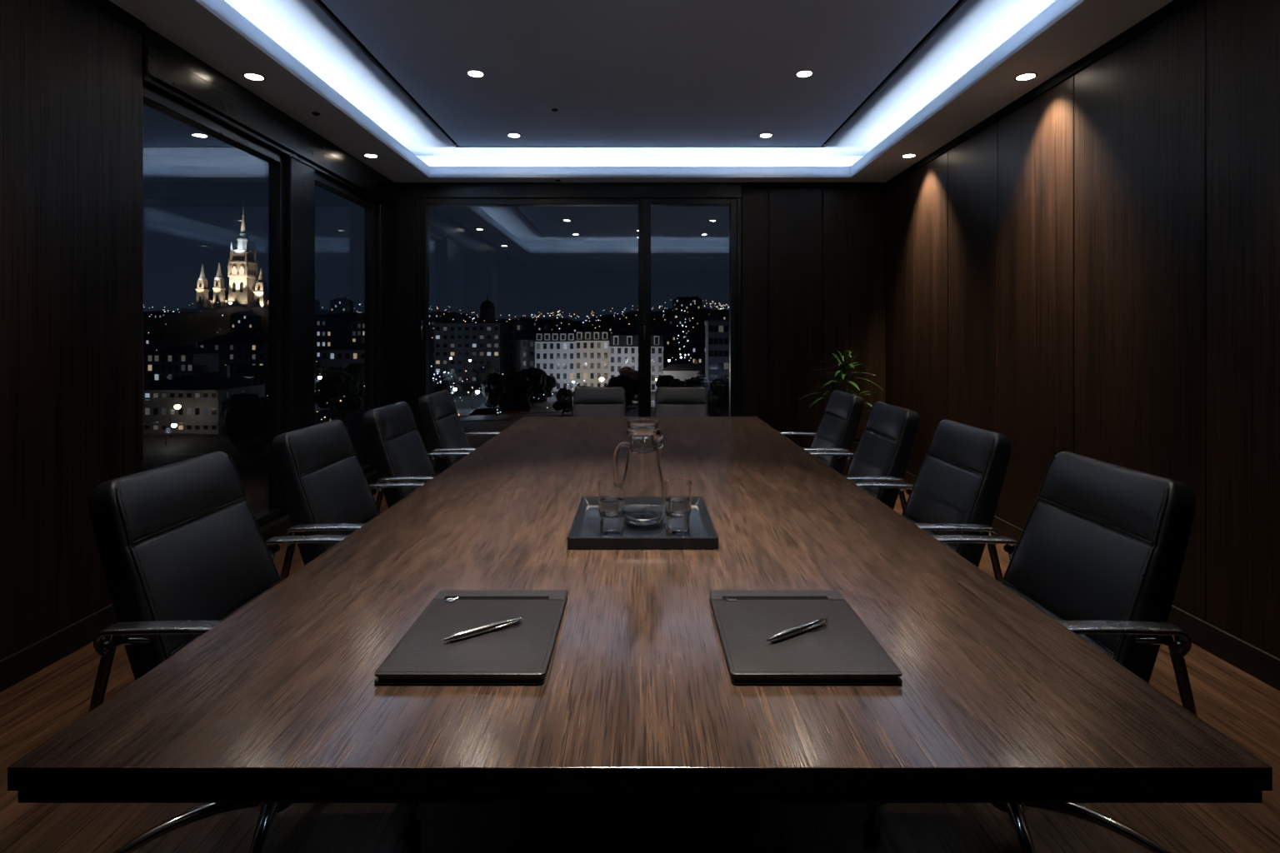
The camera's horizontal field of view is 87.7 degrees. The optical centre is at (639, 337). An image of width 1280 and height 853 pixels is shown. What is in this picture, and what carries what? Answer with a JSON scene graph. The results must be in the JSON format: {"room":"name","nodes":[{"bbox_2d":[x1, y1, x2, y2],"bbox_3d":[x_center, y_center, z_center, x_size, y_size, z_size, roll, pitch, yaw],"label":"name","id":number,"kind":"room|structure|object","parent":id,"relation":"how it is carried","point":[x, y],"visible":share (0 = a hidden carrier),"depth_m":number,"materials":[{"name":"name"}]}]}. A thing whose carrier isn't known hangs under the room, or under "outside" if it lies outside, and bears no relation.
{"room":"conference room","nodes":[
{"label":"conference room","id":0,"kind":"room"},
{"bbox_2d":[0,0,142,660],"bbox_3d":[-2.405,-0.290,0.730,0.250,3.100,4.660,0,0,0],"label":"wall","id":1,"kind":"structure","parent":0,"point":[71,72],"depth_m":2.65,"materials":[{"name":"brown wood"}]},
{"bbox_2d":[0,604,117,692],"bbox_3d":[-2.273,1.205,0.730,0.014,0.110,4.660,0,0,0],"label":"baseboard","id":2,"kind":"structure","parent":1,"relation":"attached to","point":[33,658],"depth_m":2.57,"materials":[{"name":"black"}]},
{"bbox_2d":[85,0,145,35],"bbox_3d":[-2.274,-1.413,0.730,0.012,0.055,4.660,0,0,0],"label":"trim","id":3,"kind":"structure","parent":1,"relation":"attached to","point":[107,7],"depth_m":2.91,"materials":[{"name":"black"}]},
{"bbox_2d":[142,85,284,527],"bbox_3d":[-2.360,-0.010,3.710,0.080,2.340,1.300,0,0,0],"label":"window","id":4,"kind":"structure","parent":1,"relation":"in","point":[152,99],"depth_m":4.30,"materials":[{"name":"black metal"}]},
{"bbox_2d":[142,25,395,210],"bbox_3d":[-2.335,-1.320,4.730,0.150,0.280,3.340,0,0,0],"label":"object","id":5,"kind":"structure","parent":1,"relation":"attached to","point":[169,70],"depth_m":3.85,"materials":[{"name":"black"}]},
{"bbox_2d":[285,157,314,514],"bbox_3d":[-2.345,-0.010,4.520,0.130,2.340,0.320,0,0,0],"label":"trim","id":6,"kind":"structure","parent":1,"relation":"attached to","point":[299,177],"depth_m":4.45,"materials":[{"name":"black"}]},
{"bbox_2d":[259,470,379,541],"bbox_3d":[-2.335,1.210,4.630,0.150,0.100,3.140,0,0,0],"label":"trim","id":7,"kind":"structure","parent":1,"relation":"attached to","point":[277,527],"depth_m":4.20,"materials":[{"name":"black"}]},
{"bbox_2d":[315,172,375,474],"bbox_3d":[-2.360,-0.010,5.270,0.080,2.340,1.180,0,0,0],"label":"window","id":8,"kind":"structure","parent":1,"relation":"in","point":[369,207],"depth_m":5.80,"materials":[{"name":"black metal"}]},
{"bbox_2d":[224,0,1055,155],"bbox_3d":[0.000,-1.585,2.300,4.520,0.250,7.800,0,0,0],"label":"light","id":9,"kind":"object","parent":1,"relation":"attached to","point":[305,29],"depth_m":4.33,"materials":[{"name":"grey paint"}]},
{"bbox_2d":[109,0,1173,182],"bbox_3d":[-0.005,-1.490,2.300,4.590,0.100,7.800,0,0,0],"label":"ceiling","id":10,"kind":"structure","parent":1,"relation":"attached to","point":[213,32],"depth_m":3.99,"materials":[{"name":"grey paint"}]},
{"bbox_2d":[242,72,265,80],"bbox_3d":[-2.130,-1.438,3.680,0.112,0.005,0.112,0,0,0],"label":"recessed light","id":11,"kind":"object","parent":10,"relation":"in","point":[254,77],"visible":1,"depth_m":3.68,"materials":[{"name":"grey"}]},
{"bbox_2d":[320,0,959,146],"bbox_3d":[0.000,-1.698,3.615,3.190,0.024,4.540,0,0,0],"label":"ceiling","id":12,"kind":"structure","parent":0,"point":[615,72],"depth_m":4.06,"materials":[{"name":"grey paint"}]},
{"bbox_2d":[466,70,484,77],"bbox_3d":[-1.050,-1.683,4.260,0.112,0.005,0.112,0,0,0],"label":"recessed light","id":13,"kind":"object","parent":12,"relation":"in","point":[474,73],"visible":1,"depth_m":4.25,"materials":[{"name":"grey"}]},
{"bbox_2d":[316,0,963,144],"bbox_3d":[0.000,-1.740,3.615,3.380,0.020,4.730,0,0,0],"label":"trim","id":14,"kind":"structure","parent":12,"relation":"attached to","point":[320,2],"depth_m":4.20,"materials":[{"name":"black"}]},
{"bbox_2d":[795,70,813,77],"bbox_3d":[1.050,-1.683,4.260,0.112,0.005,0.112,0,0,0],"label":"recessed light","id":15,"kind":"object","parent":12,"relation":"in","point":[804,73],"visible":1,"depth_m":4.25,"materials":[{"name":"grey"}]},
{"bbox_2d":[0,472,1279,852],"bbox_3d":[-0.095,1.320,2.350,5.170,0.120,8.300,0,0,0],"label":"floor","id":16,"kind":"structure","parent":0,"point":[1238,705],"depth_m":1.75,"materials":[{"name":"brown wood"}]},
{"bbox_2d":[88,451,420,852],"bbox_3d":[-0.892,0.790,1.685,0.675,0.940,0.696,0,0,0],"label":"armchair","id":17,"kind":"object","parent":16,"relation":"on","point":[182,547],"visible":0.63,"depth_m":1.57,"materials":[{"name":"black leather"}]},
{"bbox_2d":[271,419,426,581],"bbox_3d":[-0.892,0.790,2.415,0.675,0.940,0.696,0,0,0],"label":"armchair","id":18,"kind":"object","parent":16,"relation":"on","point":[326,490],"visible":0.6,"depth_m":2.31,"materials":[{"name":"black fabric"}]},
{"bbox_2d":[363,401,471,511],"bbox_3d":[-0.892,0.790,3.145,0.675,0.940,0.696,0,0,0],"label":"armchair","id":19,"kind":"object","parent":16,"relation":"on","point":[398,451],"visible":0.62,"depth_m":3.02,"materials":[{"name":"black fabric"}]},
{"bbox_2d":[417,390,499,474],"bbox_3d":[-0.892,0.790,3.872,0.675,0.940,0.696,0,0,0],"label":"armchair","id":20,"kind":"object","parent":16,"relation":"on","point":[444,430],"visible":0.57,"depth_m":3.72,"materials":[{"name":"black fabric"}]},
{"bbox_2d":[571,386,626,416],"bbox_3d":[-0.322,0.827,5.054,0.641,0.865,0.621,0,0,0],"label":"armchair","id":21,"kind":"object","parent":16,"relation":"on","point":[587,402],"visible":0.32,"depth_m":5.28,"materials":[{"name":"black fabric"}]},
{"bbox_2d":[7,416,1272,852],"bbox_3d":[0.000,0.885,2.540,1.500,0.750,3.500,0,0,0],"label":"conference table","id":22,"kind":"object","parent":16,"relation":"on","point":[637,737],"visible":0.84,"depth_m":0.98,"materials":[{"name":"brown wood"}]},
{"bbox_2d":[374,590,567,684],"bbox_3d":[-0.266,0.499,1.139,0.252,0.020,0.323,0,0,0],"label":"leather folder","id":23,"kind":"object","parent":22,"relation":"on","point":[521,652],"visible":1,"depth_m":1.08,"materials":[{"name":"black leather"}]},
{"bbox_2d":[441,617,523,641],"bbox_3d":[-0.259,0.487,1.111,0.143,0.013,0.017,0,0,-37],"label":"ballpoint pen","id":24,"kind":"object","parent":23,"relation":"on","point":[495,626],"visible":1,"depth_m":1.11,"materials":[{"name":"silver metal"}]},
{"bbox_2d":[566,496,719,549],"bbox_3d":[0.007,0.496,1.810,0.366,0.028,0.420,0,0,0],"label":"serving tray","id":25,"kind":"object","parent":22,"relation":"on","point":[584,533],"visible":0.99,"depth_m":1.70,"materials":[{"name":"black"}]},
{"bbox_2d":[598,479,624,534],"bbox_3d":[-0.073,0.439,1.725,0.070,0.130,0.070,0,0,34],"label":"water tumbler","id":26,"kind":"object","parent":25,"relation":"on","point":[611,492],"visible":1,"depth_m":1.70,"materials":[{"name":"clear glass"}]},
{"bbox_2d":[613,419,665,529],"bbox_3d":[0.008,0.364,1.790,0.126,0.280,0.126,0,0,-42],"label":"glass carafe","id":27,"kind":"object","parent":25,"relation":"on","point":[642,477],"visible":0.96,"depth_m":1.75,"materials":[{"name":"clear glass"}]},
{"bbox_2d":[664,479,691,534],"bbox_3d":[0.098,0.439,1.725,0.070,0.130,0.070,0,0,-34],"label":"water tumbler","id":28,"kind":"object","parent":25,"relation":"on","point":[677,492],"visible":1,"depth_m":1.70,"materials":[{"name":"clear glass"}]},
{"bbox_2d":[709,590,902,684],"bbox_3d":[0.261,0.499,1.139,0.253,0.020,0.323,0,0,0],"label":"leather folder","id":29,"kind":"object","parent":22,"relation":"on","point":[842,650],"visible":1,"depth_m":1.08,"materials":[{"name":"black leather"}]},
{"bbox_2d":[766,618,827,641],"bbox_3d":[0.264,0.487,1.108,0.143,0.013,0.017,0,0,-34],"label":"ballpoint pen","id":30,"kind":"object","parent":29,"relation":"on","point":[803,627],"visible":1,"depth_m":1.10,"materials":[{"name":"silver metal"}]},
{"bbox_2d":[654,386,709,416],"bbox_3d":[0.328,0.827,5.054,0.641,0.865,0.621,0,0,0],"label":"armchair","id":31,"kind":"object","parent":16,"relation":"on","point":[669,402],"visible":0.34,"depth_m":5.28,"materials":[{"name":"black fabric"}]},
{"bbox_2d":[780,390,864,474],"bbox_3d":[0.902,0.790,3.872,0.675,0.940,0.696,0,0,0],"label":"armchair","id":32,"kind":"object","parent":16,"relation":"on","point":[837,430],"visible":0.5,"depth_m":3.72,"materials":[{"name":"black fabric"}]},
{"bbox_2d":[798,350,884,476],"bbox_3d":[1.736,0.684,5.724,0.692,1.151,0.551,0,0,-27],"label":"potted plant","id":33,"kind":"object","parent":16,"relation":"on","point":[847,354],"visible":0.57,"depth_m":5.71,"materials":[{"name":"green plant"}]},
{"bbox_2d":[808,401,919,511],"bbox_3d":[0.902,0.790,3.145,0.675,0.940,0.696,0,0,0],"label":"armchair","id":34,"kind":"object","parent":16,"relation":"on","point":[883,450],"visible":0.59,"depth_m":3.01,"materials":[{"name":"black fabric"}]},
{"bbox_2d":[853,419,1011,583],"bbox_3d":[0.902,0.790,2.415,0.675,0.940,0.696,0,0,0],"label":"armchair","id":35,"kind":"object","parent":16,"relation":"on","point":[957,489],"visible":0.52,"depth_m":2.31,"materials":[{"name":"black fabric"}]},
{"bbox_2d":[863,451,1197,852],"bbox_3d":[0.902,0.790,1.685,0.675,0.940,0.696,0,0,0],"label":"armchair","id":36,"kind":"object","parent":16,"relation":"on","point":[1100,550],"visible":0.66,"depth_m":1.57,"materials":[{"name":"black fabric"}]},
{"bbox_2d":[416,155,885,448],"bbox_3d":[-0.095,-0.290,6.300,4.770,3.100,0.200,0,0,0],"label":"wall","id":37,"kind":"structure","parent":0,"point":[813,260],"depth_m":6.20,"materials":[{"name":"brown wood"}]},
{"bbox_2d":[375,182,414,419],"bbox_3d":[-2.255,-0.100,6.130,0.310,2.720,0.540,0,0,0],"label":"trim","id":38,"kind":"structure","parent":37,"relation":"attached to","point":[395,230],"depth_m":6.20,"materials":[{"name":"black"}]},
{"bbox_2d":[415,198,419,431],"bbox_3d":[-2.080,-0.070,6.305,0.040,2.460,0.190,0,0,0],"label":"trim","id":39,"kind":"structure","parent":37,"relation":"attached to","point":[417,200],"depth_m":6.21,"materials":[{"name":"black metal"}]},
{"bbox_2d":[419,198,644,461],"bbox_3d":[-1.008,-0.070,6.258,2.103,2.460,0.144,0,0,0],"label":"window","id":40,"kind":"structure","parent":37,"relation":"in","point":[424,203],"depth_m":6.22,"materials":[{"name":"black metal"}]},
{"bbox_2d":[414,182,741,199],"bbox_3d":[-0.578,-1.380,6.300,3.045,0.160,0.200,0,0,0],"label":"trim","id":41,"kind":"structure","parent":37,"relation":"attached to","point":[422,190],"depth_m":6.20,"materials":[{"name":"black"}]},
{"bbox_2d":[643,198,736,416],"bbox_3d":[0.468,-0.070,6.258,0.874,2.460,0.144,0,0,0],"label":"window","id":42,"kind":"structure","parent":37,"relation":"in","point":[731,202],"depth_m":6.22,"materials":[{"name":"black metal"}]},
{"bbox_2d":[736,198,741,416],"bbox_3d":[0.925,-0.070,6.305,0.040,2.460,0.190,0,0,0],"label":"trim","id":43,"kind":"structure","parent":37,"relation":"attached to","point":[738,200],"depth_m":6.21,"materials":[{"name":"black metal"}]},
{"bbox_2d":[1014,72,1037,80],"bbox_3d":[2.130,-1.438,3.680,0.112,0.005,0.112,0,0,0],"label":"recessed light","id":44,"kind":"object","parent":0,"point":[1025,77],"visible":1,"depth_m":3.68,"materials":[{"name":"grey"}]},
{"bbox_2d":[885,0,1279,659],"bbox_3d":[2.390,-0.290,2.450,0.200,3.100,8.100,0,0,0],"label":"wall","id":45,"kind":"structure","parent":0,"point":[1092,272],"depth_m":3.10,"materials":[{"name":"brown wood"}]},
{"bbox_2d":[741,0,1197,188],"bbox_3d":[1.617,-1.413,2.300,1.345,0.055,7.800,0,0,0],"label":"trim","id":46,"kind":"structure","parent":45,"relation":"attached to","point":[1174,7],"depth_m":3.88,"materials":[{"name":"black"}]},
{"bbox_2d":[903,471,1279,690],"bbox_3d":[2.283,1.205,2.300,0.014,0.110,7.800,0,0,0],"label":"baseboard","id":47,"kind":"structure","parent":45,"relation":"attached to","point":[1250,659],"depth_m":2.61,"materials":[{"name":"black"}]},
{"label":"outside","id":48,"kind":"structure","parent":0,"visible":0},
{"bbox_2d":[143,401,654,437],"bbox_3d":[-3.122,16.350,149.268,190.107,0.420,93.878,0,0,0],"label":"road","id":49,"kind":"structure","parent":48,"point":[540,409],"depth_m":136.62,"materials":[{"name":"grey asphalt"}]},
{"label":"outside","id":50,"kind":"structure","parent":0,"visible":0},
{"bbox_2d":[460,384,513,420],"bbox_3d":[-44.523,16.350,181.137,37.982,0.420,103.347,0,0,0],"label":"road","id":51,"kind":"structure","parent":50,"point":[483,415],"depth_m":139.59,"materials":[{"name":"grey asphalt"}]},
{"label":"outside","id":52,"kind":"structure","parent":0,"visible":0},
{"bbox_2d":[143,305,713,514],"bbox_3d":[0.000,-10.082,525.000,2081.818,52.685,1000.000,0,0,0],"label":"city skyline","id":53,"kind":"structure","parent":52,"point":[183,328],"depth_m":184.51,"materials":[{"name":"black"}]},
{"bbox_2d":[143,346,156,374],"bbox_3d":[-214.466,11.711,287.538,16.392,15.450,11.800,0,0,-13],"label":"house","id":54,"kind":"structure","parent":53,"relation":"on","point":[145,351],"depth_m":283.01,"materials":[{"name":"grey"}]},
{"bbox_2d":[143,331,171,349],"bbox_3d":[-264.229,5.386,359.908,15.122,16.828,11.800,0,0,-5],"label":"house","id":55,"kind":"structure","parent":53,"relation":"on","point":[158,342],"depth_m":356.27,"materials":[{"name":"grey"}]},
{"bbox_2d":[169,405,180,438],"bbox_3d":[-75.320,14.635,108.000,1.790,7.450,0.951,0,0,0],"label":"street lamp","id":56,"kind":"object","parent":53,"relation":"on","point":[176,407],"visible":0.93,"depth_m":107.94,"materials":[{"name":"grey metal"}]},
{"bbox_2d":[145,341,219,387],"bbox_3d":[-141.000,10.780,206.000,14.800,18.959,12.800,0,0,0],"label":"house","id":57,"kind":"structure","parent":53,"relation":"on","point":[172,362],"depth_m":200.00,"materials":[{"name":"grey"}]},
{"bbox_2d":[143,365,267,434],"bbox_3d":[-77.140,12.640,118.925,13.400,15.240,14.950,0,0,0],"label":"building","id":58,"kind":"structure","parent":53,"relation":"on","point":[199,395],"depth_m":112.00,"materials":[{"name":"grey"}]},
{"bbox_2d":[180,209,268,312],"bbox_3d":[-307.000,-56.938,507.500,63.500,83.625,31.000,0,0,0],"label":"cathedral","id":59,"kind":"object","parent":53,"relation":"on","point":[244,289],"visible":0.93,"depth_m":497.06,"materials":[{"name":"beige stone"}]},
{"bbox_2d":[197,332,268,371],"bbox_3d":[-153.125,9.065,257.000,25.800,22.154,14.800,0,0,0],"label":"house","id":60,"kind":"structure","parent":53,"relation":"on","point":[236,351],"depth_m":250.00,"materials":[{"name":"grey"}]},
{"bbox_2d":[219,393,247,438],"bbox_3d":[-64.066,13.177,106.971,5.840,8.388,5.575,0,0,-42],"label":"street tree","id":61,"kind":"object","parent":53,"relation":"on","point":[225,404],"visible":0.16,"depth_m":105.11,"materials":[{"name":"black plant"}]},
{"bbox_2d":[224,393,268,453],"bbox_3d":[-55.556,12.748,95.762,7.037,9.448,7.512,0,0,-10],"label":"street tree","id":62,"kind":"object","parent":53,"relation":"on","point":[246,421],"visible":0.91,"depth_m":93.42,"materials":[{"name":"black plant"}]},
{"bbox_2d":[230,309,261,329],"bbox_3d":[-261.329,-10.286,442.277,15.122,16.828,11.800,0,0,-5],"label":"house","id":63,"kind":"structure","parent":53,"relation":"on","point":[242,319],"depth_m":437.15,"materials":[{"name":"grey"}]},
{"bbox_2d":[230,360,268,378],"bbox_3d":[-89.813,12.836,156.000,13.175,14.848,12.800,0,0,0],"label":"house","id":64,"kind":"structure","parent":53,"relation":"on","point":[248,372],"depth_m":152.11,"materials":[{"name":"grey"}]},
{"bbox_2d":[249,373,268,399],"bbox_3d":[-81.153,12.616,143.949,6.588,9.914,6.902,0,0,41],"label":"street tree","id":65,"kind":"object","parent":53,"relation":"on","point":[263,377],"visible":0.14,"depth_m":142.20,"materials":[{"name":"black plant"}]},
{"bbox_2d":[315,316,345,370],"bbox_3d":[-142.312,4.864,307.000,7.525,28.178,14.400,0,0,0],"label":"apartment block","id":66,"kind":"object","parent":53,"relation":"on","point":[330,331],"visible":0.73,"depth_m":300.01,"materials":[{"name":"grey"}]},
{"bbox_2d":[315,370,346,409],"bbox_3d":[-69.118,12.456,149.984,8.138,10.235,7.623,0,0,-5],"label":"street tree","id":67,"kind":"object","parent":53,"relation":"on","point":[320,399],"visible":0.37,"depth_m":147.11,"materials":[{"name":"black plant"}]},
{"bbox_2d":[329,296,353,312],"bbox_3d":[-250.224,-25.963,559.570,15.122,16.828,11.800,0,0,9],"label":"house","id":68,"kind":"structure","parent":53,"relation":"on","point":[339,304],"depth_m":554.77,"materials":[{"name":"grey"}]},
{"bbox_2d":[320,338,364,373],"bbox_3d":[-93.319,10.249,216.000,15.238,20.022,12.800,0,0,0],"label":"house","id":69,"kind":"structure","parent":53,"relation":"on","point":[342,354],"depth_m":210.00,"materials":[{"name":"grey"}]},
{"bbox_2d":[322,373,363,414],"bbox_3d":[-62.503,12.536,140.124,7.867,10.075,7.654,0,0,-30],"label":"street tree","id":70,"kind":"object","parent":53,"relation":"on","point":[342,387],"visible":0.99,"depth_m":137.86,"materials":[{"name":"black plant"}]},
{"bbox_2d":[341,363,364,397],"bbox_3d":[-70.310,12.056,165.022,7.964,11.439,7.602,0,0,-23],"label":"street tree","id":71,"kind":"object","parent":53,"relation":"on","point":[356,369],"visible":0.36,"depth_m":163.35,"materials":[{"name":"black plant"}]},
{"bbox_2d":[350,320,364,341],"bbox_3d":[-117.950,6.349,287.000,6.700,26.499,14.400,0,0,0],"label":"apartment block","id":72,"kind":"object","parent":53,"relation":"on","point":[357,327],"visible":0.27,"depth_m":279.98,"materials":[{"name":"grey"}]},
{"bbox_2d":[429,347,434,368],"bbox_3d":[-94.249,10.856,319.397,16.392,15.450,11.800,0,0,2],"label":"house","id":73,"kind":"structure","parent":53,"relation":"on","point":[432,350],"depth_m":314.02,"materials":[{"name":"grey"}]},
{"bbox_2d":[429,316,444,333],"bbox_3d":[-160.028,-7.814,513.313,13.575,16.330,11.800,0,0,21],"label":"house","id":74,"kind":"structure","parent":53,"relation":"on","point":[432,321],"depth_m":507.35,"materials":[{"name":"grey"}]},
{"bbox_2d":[429,310,444,323],"bbox_3d":[-187.184,-16.672,611.551,13.575,16.330,11.800,0,0,-8],"label":"house","id":75,"kind":"structure","parent":53,"relation":"on","point":[439,316],"depth_m":606.63,"materials":[{"name":"grey"}]},
{"bbox_2d":[429,383,453,394],"bbox_3d":[-45.050,13.737,150.100,4.778,6.863,4.561,0,0,33],"label":"street tree","id":76,"kind":"object","parent":53,"relation":"on","point":[439,387],"visible":0.31,"depth_m":149.02,"materials":[{"name":"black plant"}]},
{"bbox_2d":[440,371,461,394],"bbox_3d":[-52.670,13.395,185.049,5.888,7.750,6.052,0,0,44],"label":"street tree","id":77,"kind":"object","parent":53,"relation":"on","point":[452,377],"visible":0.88,"depth_m":183.30,"materials":[{"name":"black plant"}]},
{"bbox_2d":[433,323,509,383],"bbox_3d":[-60.953,7.623,243.000,23.606,25.259,16.400,0,0,0],"label":"apartment block","id":78,"kind":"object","parent":53,"relation":"on","point":[483,344],"visible":0.82,"depth_m":235.02,"materials":[{"name":"grey"}]},
{"bbox_2d":[475,364,497,389],"bbox_3d":[-45.716,12.748,199.765,7.037,9.448,7.512,0,0,-17],"label":"street tree","id":79,"kind":"object","parent":53,"relation":"on","point":[483,372],"visible":0.49,"depth_m":197.47,"materials":[{"name":"black plant"}]},
{"bbox_2d":[480,296,494,323],"bbox_3d":[-146.400,-22.446,640.000,14.800,37.508,14.800,0,0,0],"label":"domed church","id":80,"kind":"structure","parent":53,"relation":"on","point":[487,307],"depth_m":634.35,"materials":[{"name":"grey"}]},
{"bbox_2d":[480,372,505,409],"bbox_3d":[-32.922,12.756,150.134,6.335,9.532,6.636,0,0,0],"label":"street tree","id":81,"kind":"object","parent":53,"relation":"on","point":[491,386],"visible":0.88,"depth_m":148.08,"materials":[{"name":"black plant"}]},
{"bbox_2d":[499,321,529,374],"bbox_3d":[-49.247,7.038,262.000,9.006,26.114,14.400,0,0,0],"label":"apartment block","id":82,"kind":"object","parent":53,"relation":"on","point":[514,327],"visible":0.32,"depth_m":254.99,"materials":[{"name":"grey"}]},
{"bbox_2d":[495,371,534,414],"bbox_3d":[-26.399,12.456,141.255,7.623,10.235,8.138,0,0,0],"label":"street tree","id":83,"kind":"object","parent":53,"relation":"on","point":[517,389],"visible":1,"depth_m":138.97,"materials":[{"name":"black plant"}]},
{"bbox_2d":[515,326,539,371],"bbox_3d":[-38.522,8.210,229.525,7.000,24.100,30.060,0,0,-14],"label":"townhouse","id":84,"kind":"structure","parent":53,"relation":"on","point":[525,339],"depth_m":215.14,"materials":[{"name":"grey"}]},
{"bbox_2d":[519,367,548,405],"bbox_3d":[-25.792,12.392,158.217,8.170,10.462,7.949,0,0,0],"label":"street tree","id":85,"kind":"object","parent":53,"relation":"on","point":[537,377],"visible":0.66,"depth_m":156.37,"materials":[{"name":"black plant"}]},
{"bbox_2d":[533,318,552,330],"bbox_3d":[-86.344,-9.377,588.719,18.524,14.577,11.800,0,0,-6],"label":"house","id":86,"kind":"structure","parent":53,"relation":"on","point":[539,324],"depth_m":583.67,"materials":[{"name":"grey"}]},
{"bbox_2d":[544,375,558,401],"bbox_3d":[-24.042,13.457,170.120,5.068,7.626,5.309,0,0,-44],"label":"street tree","id":87,"kind":"object","parent":53,"relation":"on","point":[551,381],"visible":0.4,"depth_m":168.83,"materials":[{"name":"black plant"}]},
{"bbox_2d":[535,325,575,391],"bbox_3d":[-25.500,8.355,206.725,12.000,23.810,14.550,0,0,0],"label":"townhouse","id":88,"kind":"structure","parent":53,"relation":"on","point":[554,349],"depth_m":200.00,"materials":[{"name":"grey"}]},
{"bbox_2d":[552,388,573,413],"bbox_3d":[-16.299,13.968,142.986,4.710,6.200,4.841,0,0,34],"label":"street tree","id":89,"kind":"object","parent":53,"relation":"on","point":[564,397],"visible":1,"depth_m":141.34,"materials":[{"name":"black plant"}]},
{"bbox_2d":[575,325,609,387],"bbox_3d":[-14.404,8.131,207.125,10.271,24.258,14.550,0,0,0],"label":"townhouse","id":90,"kind":"structure","parent":53,"relation":"on","point":[592,345],"depth_m":200.39,"materials":[{"name":"beige"}]},
{"bbox_2d":[595,319,618,334],"bbox_3d":[-27.273,-6.226,545.357,17.979,16.975,11.800,0,0,-12],"label":"house","id":91,"kind":"structure","parent":53,"relation":"on","point":[609,325],"depth_m":540.67,"materials":[{"name":"grey"}]},
{"bbox_2d":[606,375,633,406],"bbox_3d":[-4.395,13.177,154.878,5.840,8.388,5.575,0,0,33],"label":"street tree","id":92,"kind":"object","parent":53,"relation":"on","point":[618,381],"visible":0.48,"depth_m":153.34,"materials":[{"name":"black plant"}]},
{"bbox_2d":[619,366,638,401],"bbox_3d":[-2.392,12.456,165.226,7.623,10.235,8.138,0,0,-37],"label":"street tree","id":93,"kind":"object","parent":53,"relation":"on","point":[632,376],"visible":0.51,"depth_m":162.87,"materials":[{"name":"black plant"}]},
{"bbox_2d":[609,328,663,391],"bbox_3d":[-1.122,8.702,206.225,16.209,23.117,14.550,0,0,0],"label":"townhouse","id":94,"kind":"structure","parent":53,"relation":"on","point":[623,347],"depth_m":199.51,"materials":[{"name":"grey stone"}]},
{"bbox_2d":[655,375,674,387],"bbox_3d":[6.521,13.177,159.937,5.840,8.388,5.575,0,0,-3],"label":"street tree","id":95,"kind":"object","parent":53,"relation":"on","point":[662,381],"visible":0.34,"depth_m":157.71,"materials":[{"name":"black plant"}]},
{"bbox_2d":[653,325,682,345],"bbox_3d":[18.981,0.780,451.714,17.979,16.975,11.800,0,0,-19],"label":"house","id":96,"kind":"structure","parent":53,"relation":"on","point":[670,335],"depth_m":447.08,"materials":[{"name":"grey"}]},
{"bbox_2d":[667,379,685,387],"bbox_3d":[8.782,13.334,151.868,5.864,7.873,6.260,0,0,40],"label":"street tree","id":97,"kind":"object","parent":53,"relation":"on","point":[675,382],"visible":0.23,"depth_m":150.12,"materials":[{"name":"black plant"}]},
{"bbox_2d":[668,310,689,325],"bbox_3d":[32.293,-14.368,547.909,16.392,15.450,11.800,0,0,14],"label":"house","id":98,"kind":"structure","parent":53,"relation":"on","point":[681,316],"depth_m":542.98,"materials":[{"name":"grey"}]},
{"bbox_2d":[672,295,688,309],"bbox_3d":[41.089,-32.497,637.468,18.524,14.577,11.800,0,0,-8],"label":"house","id":99,"kind":"structure","parent":53,"relation":"on","point":[679,302],"depth_m":631.72,"materials":[{"name":"grey"}]},
{"bbox_2d":[661,360,704,381],"bbox_3d":[13.300,13.380,194.000,13.625,13.760,8.800,0,0,0],"label":"pavilion","id":100,"kind":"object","parent":53,"relation":"on","point":[684,372],"visible":0.3,"depth_m":190.00,"materials":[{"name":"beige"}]},
{"bbox_2d":[685,295,702,311],"bbox_3d":[48.794,-29.678,604.009,15.122,16.828,11.800,0,0,15],"label":"house","id":101,"kind":"structure","parent":53,"relation":"on","point":[695,303],"depth_m":598.98,"materials":[{"name":"grey"}]},
{"bbox_2d":[684,339,704,364],"bbox_3d":[30.588,9.174,343.642,13.575,16.330,11.800,0,0,-15],"label":"house","id":102,"kind":"structure","parent":53,"relation":"on","point":[696,350],"depth_m":338.26,"materials":[{"name":"grey"}]},
{"bbox_2d":[684,376,709,402],"bbox_3d":[12.033,12.822,140.031,7.066,9.300,7.262,0,0,37],"label":"street tree","id":103,"kind":"object","parent":53,"relation":"on","point":[697,381],"visible":0.29,"depth_m":137.66,"materials":[{"name":"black plant"}]},
{"bbox_2d":[704,320,729,389],"bbox_3d":[20.531,8.236,153.500,10.712,24.048,7.400,0,0,0],"label":"apartment block","id":104,"kind":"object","parent":53,"relation":"on","point":[717,332],"visible":0.31,"depth_m":150.01,"materials":[{"name":"grey"}]},
{"bbox_2d":[707,378,729,416],"bbox_3d":[16.342,12.748,129.954,7.512,9.448,7.037,0,0,-20],"label":"street tree","id":105,"kind":"object","parent":53,"relation":"on","point":[718,395],"visible":0.68,"depth_m":128.12,"materials":[{"name":"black plant"}]},
{"bbox_2d":[709,308,729,320],"bbox_3d":[65.605,-15.427,542.411,17.979,16.975,11.800,0,0,-3],"label":"house","id":106,"kind":"structure","parent":53,"relation":"on","point":[717,314],"depth_m":536.92,"materials":[{"name":"grey"}]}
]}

